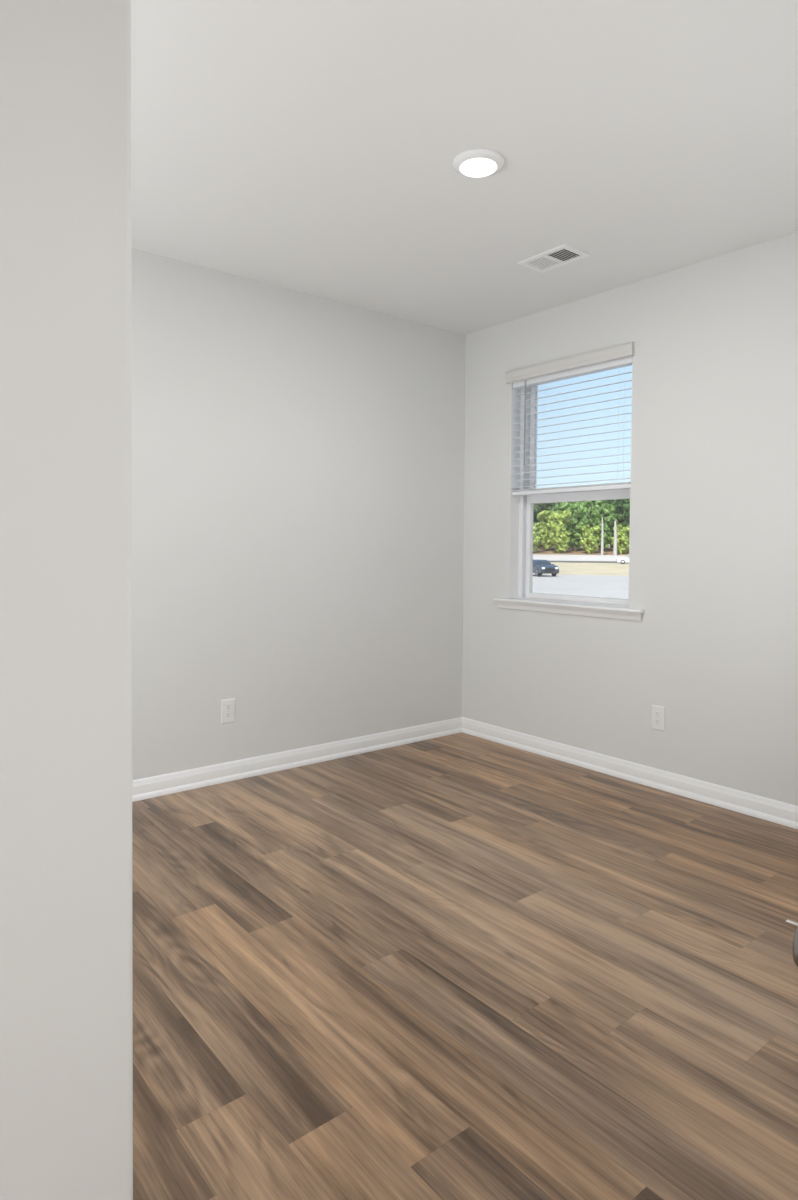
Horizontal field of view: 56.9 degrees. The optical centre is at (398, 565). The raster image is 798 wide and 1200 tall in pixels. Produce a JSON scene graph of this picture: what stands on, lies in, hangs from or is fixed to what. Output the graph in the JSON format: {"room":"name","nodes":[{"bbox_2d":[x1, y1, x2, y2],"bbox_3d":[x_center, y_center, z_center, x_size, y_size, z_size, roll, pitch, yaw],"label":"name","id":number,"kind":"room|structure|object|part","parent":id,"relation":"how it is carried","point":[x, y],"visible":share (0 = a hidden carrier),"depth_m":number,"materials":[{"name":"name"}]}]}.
{"room":"empty bedroom","nodes":[
{"label":"empty bedroom","id":0,"kind":"room"},
{"bbox_2d":[0,0,132,1199],"bbox_3d":[-1.162,-0.101,0.516,1.906,2.440,0.115,-1,2,-39],"label":"wall","id":1,"kind":"structure","parent":0,"point":[66,945],"depth_m":1.01,"materials":[{"name":"white paint"}]},
{"bbox_2d":[131,248,465,779],"bbox_3d":[-1.495,-0.111,3.090,5.030,2.560,0.130,-1,2,-39],"label":"wall","id":2,"kind":"structure","parent":0,"point":[298,457],"depth_m":3.75,"materials":[{"name":"white paint"}]},
{"bbox_2d":[221,698,234,723],"bbox_3d":[-0.827,0.704,3.569,0.070,0.115,0.007,-1,2,-39],"label":"wall outlet","id":3,"kind":"object","parent":2,"relation":"attached to","point":[227,705],"visible":1,"depth_m":3.56,"materials":[{"name":"white plastic"}]},
{"bbox_2d":[225,712,231,717],"bbox_3d":[-0.826,0.723,3.568,0.034,0.028,0.002,-1,2,-39],"label":"receptacle","id":4,"kind":"object","parent":3,"relation":"attached to","point":[227,714],"depth_m":3.57,"materials":[{"name":"grey plastic"}]},
{"bbox_2d":[225,704,231,709],"bbox_3d":[-0.826,0.684,3.567,0.034,0.028,0.002,-1,2,-39],"label":"receptacle","id":5,"kind":"object","parent":3,"relation":"attached to","point":[227,706],"depth_m":3.57,"materials":[{"name":"grey plastic"}]},
{"bbox_2d":[132,717,461,801],"bbox_3d":[-1.428,1.006,3.081,4.700,0.088,0.025,-1,2,-39],"label":"baseboard","id":6,"kind":"structure","parent":2,"relation":"attached to","point":[165,784],"depth_m":3.75,"materials":[{"name":"white paint"}]},
{"bbox_2d":[131,0,797,334],"bbox_3d":[0.909,-1.354,0.104,5.030,0.120,7.730,-1,2,-39],"label":"ceiling","id":7,"kind":"structure","parent":0,"point":[311,147],"depth_m":2.35,"materials":[{"name":"white paint"}]},
{"bbox_2d":[453,149,503,177],"bbox_3d":[0.267,-1.349,2.483,0.173,0.025,0.173,-1,2,-39],"label":"recessed light","id":8,"kind":"object","parent":7,"relation":"in","point":[473,163],"visible":1,"depth_m":2.45,"materials":[{"name":"white paint"}]},
{"bbox_2d":[518,244,589,272],"bbox_3d":[0.693,-1.376,3.300,0.172,0.007,0.270,-1,2,-39],"label":"ceiling vent","id":9,"kind":"object","parent":7,"relation":"in","point":[564,254],"visible":1,"depth_m":3.29,"materials":[{"name":"white metal"}]},
{"bbox_2d":[132,732,797,1199],"bbox_3d":[0.810,1.206,0.101,5.020,0.120,7.520,-1,2,-39],"label":"floor","id":10,"kind":"structure","parent":0,"point":[458,966],"depth_m":1.92,"materials":[{"name":"brown wood"}]},
{"bbox_2d":[462,232,797,805],"bbox_3d":[2.842,-0.039,1.632,0.130,2.560,7.600,-1,2,-39],"label":"wall","id":11,"kind":"structure","parent":0,"point":[713,575],"depth_m":3.42,"materials":[{"name":"white paint"}]},
{"bbox_2d":[495,601,640,620],"bbox_3d":[0.874,0.235,3.940,0.027,0.040,0.968,-1,2,-39],"label":"trim","id":12,"kind":"structure","parent":11,"relation":"attached to","point":[501,604],"depth_m":3.88,"materials":[{"name":"white paint"}]},
{"bbox_2d":[493,598,643,612],"bbox_3d":[0.901,0.207,3.962,0.116,0.016,0.974,-1,2,-39],"label":"windowsill","id":13,"kind":"structure","parent":11,"relation":"attached to","point":[517,600],"depth_m":3.89,"materials":[{"name":"white paint"}]},
{"bbox_2d":[509,357,632,607],"bbox_3d":[0.921,-0.453,3.956,0.079,1.304,0.800,-1,2,-39],"label":"trim","id":14,"kind":"structure","parent":11,"relation":"attached to","point":[514,500],"depth_m":4.26,"materials":[{"name":"white paint"}]},
{"bbox_2d":[518,385,629,606],"bbox_3d":[0.983,-0.448,4.006,0.080,1.316,0.800,-1,2,-39],"label":"window","id":15,"kind":"structure","parent":11,"relation":"in","point":[525,567],"depth_m":4.27,"materials":[{"name":"white plastic"}]},
{"bbox_2d":[505,342,634,495],"bbox_3d":[0.902,-0.749,3.940,0.087,0.708,0.830,-1,2,-39],"label":"window blind","id":16,"kind":"object","parent":15,"relation":"attached to","point":[619,356],"visible":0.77,"depth_m":3.89,"materials":[{"name":"white plastic"}]},
{"bbox_3d":[0.720,-0.721,4.190,0.048,0.616,0.001,-1,2,-39],"label":"ladder cord","id":17,"kind":"part","parent":16,"relation":"part of","materials":[{"name":"white fabric"}]},
{"bbox_3d":[0.916,-0.411,3.954,0.050,0.031,0.784,-1,2,-39],"label":"rail","id":18,"kind":"part","parent":16,"relation":"part of","materials":[{"name":"white plastic"}]},
{"bbox_3d":[1.117,-0.705,3.701,0.048,0.616,0.001,-1,2,-39],"label":"ladder cord","id":19,"kind":"part","parent":16,"relation":"part of","materials":[{"name":"white fabric"}]},
{"bbox_3d":[1.004,-0.717,4.014,0.027,0.726,0.736,-1,2,-39],"label":"sash","id":20,"kind":"part","parent":15,"relation":"part of","materials":[{"name":"white plastic"}]},
{"bbox_3d":[0.979,-0.112,4.009,0.030,0.612,0.728,-1,2,-39],"label":"sash","id":21,"kind":"part","parent":15,"relation":"part of","materials":[{"name":"white plastic"}]},
{"bbox_2d":[462,717,797,828],"bbox_3d":[1.363,1.021,3.351,0.025,0.088,3.120,-1,2,-39],"label":"baseboard","id":22,"kind":"structure","parent":11,"relation":"attached to","point":[786,814],"depth_m":3.56,"materials":[{"name":"white paint"}]},
{"bbox_2d":[651,705,664,730],"bbox_3d":[1.237,0.726,3.515,0.007,0.115,0.070,-1,2,-39],"label":"wall outlet","id":23,"kind":"object","parent":11,"relation":"attached to","point":[658,712],"visible":1,"depth_m":3.51,"materials":[{"name":"white plastic"}]},
{"bbox_2d":[654,719,660,724],"bbox_3d":[1.235,0.746,3.514,0.002,0.028,0.034,-1,2,-39],"label":"receptacle","id":24,"kind":"object","parent":23,"relation":"attached to","point":[656,721],"depth_m":3.51,"materials":[{"name":"grey plastic"}]},
{"bbox_2d":[654,711,660,716],"bbox_3d":[1.235,0.707,3.513,0.002,0.028,0.034,-1,2,-39],"label":"receptacle","id":25,"kind":"object","parent":23,"relation":"attached to","point":[656,713],"depth_m":3.51,"materials":[{"name":"grey plastic"}]},
{"bbox_3d":[1.701,-0.104,1.506,1.800,2.440,0.115,-1,2,-39],"label":"wall","id":26,"kind":"structure","parent":0,"visible":0},
{"bbox_2d":[786,919,797,966],"bbox_3d":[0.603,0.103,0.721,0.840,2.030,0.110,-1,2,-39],"label":"door handle","id":27,"kind":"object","parent":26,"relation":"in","point":[795,939],"depth_m":0.53,"materials":[{"name":"silver metal"}]},
{"bbox_3d":[0.308,0.277,0.528,0.038,0.038,0.042,-1,2,-39],"label":"knob","id":28,"kind":"part","parent":27,"relation":"part of","materials":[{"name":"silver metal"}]},
{"label":"outside","id":29,"kind":"structure","parent":0,"visible":0},
{"bbox_2d":[533,545,628,554],"bbox_3d":[73.600,-7.123,298.992,359.696,3.250,374.392,-1,2,-39],"label":"brush","id":30,"kind":"object","parent":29,"point":[551,551],"visible":0.02,"depth_m":199.14,"materials":[{"name":"brown soil"}]},
{"bbox_2d":[533,523,542,551],"bbox_3d":[35.558,-7.487,198.155,6.520,8.306,5.532,2,2,43],"label":"tree","id":31,"kind":"object","parent":30,"relation":"on","point":[536,537],"visible":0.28,"depth_m":196.61,"materials":[{"name":"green plant"}]},
{"bbox_2d":[533,503,546,547],"bbox_3d":[39.604,-13.130,212.306,6.361,17.119,6.289,1,2,5],"label":"tree","id":32,"kind":"object","parent":30,"relation":"on","point":[536,510],"visible":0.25,"depth_m":211.60,"materials":[{"name":"green plant"}]},
{"bbox_2d":[537,510,556,549],"bbox_3d":[41.497,-9.904,204.169,6.456,11.351,6.339,2,2,43],"label":"tree","id":33,"kind":"object","parent":30,"relation":"on","point":[545,542],"visible":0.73,"depth_m":202.95,"materials":[{"name":"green plant"}]},
{"bbox_2d":[544,503,559,521],"bbox_3d":[44.984,-13.962,218.629,6.174,18.485,6.244,0,2,-19],"label":"tree","id":34,"kind":"object","parent":30,"relation":"on","point":[548,508],"visible":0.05,"depth_m":217.15,"materials":[{"name":"green plant"}]},
{"bbox_2d":[547,510,570,552],"bbox_3d":[42.951,-9.175,196.974,6.565,11.755,6.686,1,2,30],"label":"tree","id":35,"kind":"object","parent":30,"relation":"on","point":[560,540],"visible":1,"depth_m":195.36,"materials":[{"name":"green plant"}]},
{"bbox_2d":[552,502,569,545],"bbox_3d":[47.316,-11.592,210.654,7.132,14.280,6.583,1,2,13],"label":"tree","id":36,"kind":"object","parent":30,"relation":"on","point":[562,507],"visible":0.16,"depth_m":209.93,"materials":[{"name":"green plant"}]},
{"bbox_2d":[565,501,583,547],"bbox_3d":[51.727,-12.282,216.740,6.437,15.361,6.974,1,2,19],"label":"tree","id":37,"kind":"object","parent":30,"relation":"on","point":[579,502],"visible":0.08,"depth_m":215.72,"materials":[{"name":"green plant"}]},
{"bbox_2d":[566,502,587,550],"bbox_3d":[48.464,-10.879,201.937,6.705,13.425,6.188,1,2,35],"label":"tree","id":38,"kind":"object","parent":30,"relation":"on","point":[578,519],"visible":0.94,"depth_m":200.49,"materials":[{"name":"green plant"}]},
{"bbox_2d":[579,524,599,553],"bbox_3d":[50.449,-7.185,194.633,5.325,7.994,6.275,1,2,26],"label":"tree","id":39,"kind":"object","parent":30,"relation":"on","point":[588,541],"visible":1,"depth_m":193.47,"materials":[{"name":"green plant"}]},
{"bbox_2d":[584,501,595,524],"bbox_3d":[58.533,-13.565,223.051,5.846,17.504,5.913,0,2,-24],"label":"tree","id":40,"kind":"object","parent":30,"relation":"on","point":[593,502],"visible":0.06,"depth_m":221.65,"materials":[{"name":"green plant"}]},
{"bbox_2d":[582,500,601,541],"bbox_3d":[54.749,-11.691,208.901,6.429,14.629,5.834,1,2,21],"label":"tree","id":41,"kind":"object","parent":30,"relation":"on","point":[586,504],"visible":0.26,"depth_m":208.12,"materials":[{"name":"green plant"}]},
{"bbox_2d":[594,500,613,545],"bbox_3d":[59.714,-12.897,214.662,6.414,16.820,7.040,2,2,40],"label":"tree","id":42,"kind":"object","parent":30,"relation":"on","point":[603,501],"visible":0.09,"depth_m":213.31,"materials":[{"name":"green plant"}]},
{"bbox_2d":[592,502,616,550],"bbox_3d":[55.759,-10.817,200.235,6.224,13.502,6.743,0,2,-9],"label":"tree","id":43,"kind":"object","parent":30,"relation":"on","point":[605,511],"visible":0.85,"depth_m":199.22,"materials":[{"name":"green plant"}]},
{"bbox_2d":[610,499,623,541],"bbox_3d":[66.197,-14.310,221.411,6.438,19.275,6.511,1,2,15],"label":"tree","id":44,"kind":"object","parent":30,"relation":"on","point":[616,513],"visible":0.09,"depth_m":220.35,"materials":[{"name":"green plant"}]},
{"bbox_2d":[609,499,627,536],"bbox_3d":[62.243,-11.717,206.575,6.881,14.945,6.269,0,2,-17],"label":"tree","id":45,"kind":"object","parent":30,"relation":"on","point":[618,504],"visible":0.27,"depth_m":205.49,"materials":[{"name":"green plant"}]},
{"bbox_2d":[611,523,629,553],"bbox_3d":[58.231,-7.076,192.611,5.359,8.045,6.315,1,2,23],"label":"tree","id":46,"kind":"object","parent":30,"relation":"on","point":[623,534],"visible":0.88,"depth_m":191.30,"materials":[{"name":"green plant"}]},
{"bbox_2d":[622,499,629,546],"bbox_3d":[63.244,-11.736,198.441,6.537,15.585,7.175,1,2,7],"label":"tree","id":47,"kind":"object","parent":30,"relation":"on","point":[626,515],"visible":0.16,"depth_m":197.93,"materials":[{"name":"green plant"}]},
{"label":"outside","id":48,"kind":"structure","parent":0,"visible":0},
{"bbox_2d":[533,554,626,560],"bbox_3d":[37.979,-1.680,154.402,240.123,0.583,283.825,-1,2,-39],"label":"dirt","id":49,"kind":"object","parent":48,"point":[535,556],"visible":0.12,"depth_m":156.83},
{"bbox_2d":[549,561,628,562],"bbox_3d":[29.172,-0.607,118.636,72.692,0.380,95.840,-1,2,-39],"label":"kerb","id":50,"kind":"object","parent":49,"relation":"on","point":[549,561],"visible":0.1,"depth_m":118.18,"materials":[{"name":"grey concrete"}]},
{"bbox_2d":[601,517,603,554],"bbox_3d":[51.884,-7.357,187.139,1.277,9.908,0.720,-1,2,-39],"label":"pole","id":51,"kind":"object","parent":49,"relation":"on","point":[602,530],"visible":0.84,"depth_m":186.78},
{"bbox_2d":[613,521,616,554],"bbox_3d":[54.916,-6.913,186.354,1.423,9.112,1.000,-1,2,-39],"label":"bare tree","id":52,"kind":"object","parent":49,"relation":"on","point":[615,527],"visible":0.84,"depth_m":185.87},
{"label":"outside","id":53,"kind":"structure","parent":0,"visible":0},
{"bbox_2d":[533,562,628,575],"bbox_3d":[23.399,0.188,95.198,219.397,0.267,268.127,-1,2,-39],"label":"grass","id":54,"kind":"structure","parent":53,"point":[614,569],"depth_m":90.99,"materials":[{"name":"beige plant"}]},
{"bbox_2d":[616,555,628,563],"bbox_3d":[35.698,-1.016,112.744,4.552,1.450,2.200,1,2,14],"label":"car","id":55,"kind":"object","parent":54,"relation":"on","point":[625,559],"visible":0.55,"depth_m":112.22,"materials":[{"name":"white paint"}]},
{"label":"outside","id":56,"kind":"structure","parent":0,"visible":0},
{"bbox_2d":[532,574,628,598],"bbox_3d":[9.370,1.711,38.220,236.456,0.001,281.048,-1,2,-39],"label":"road","id":57,"kind":"structure","parent":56,"point":[605,586],"depth_m":51.72,"materials":[{"name":"grey asphalt"}]},
{"bbox_2d":[533,559,558,575],"bbox_3d":[13.101,0.179,68.875,2.240,1.488,4.472,0,2,-16],"label":"car","id":58,"kind":"object","parent":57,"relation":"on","point":[540,567],"visible":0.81,"depth_m":67.09,"materials":[{"name":"grey paint"}]}
]}

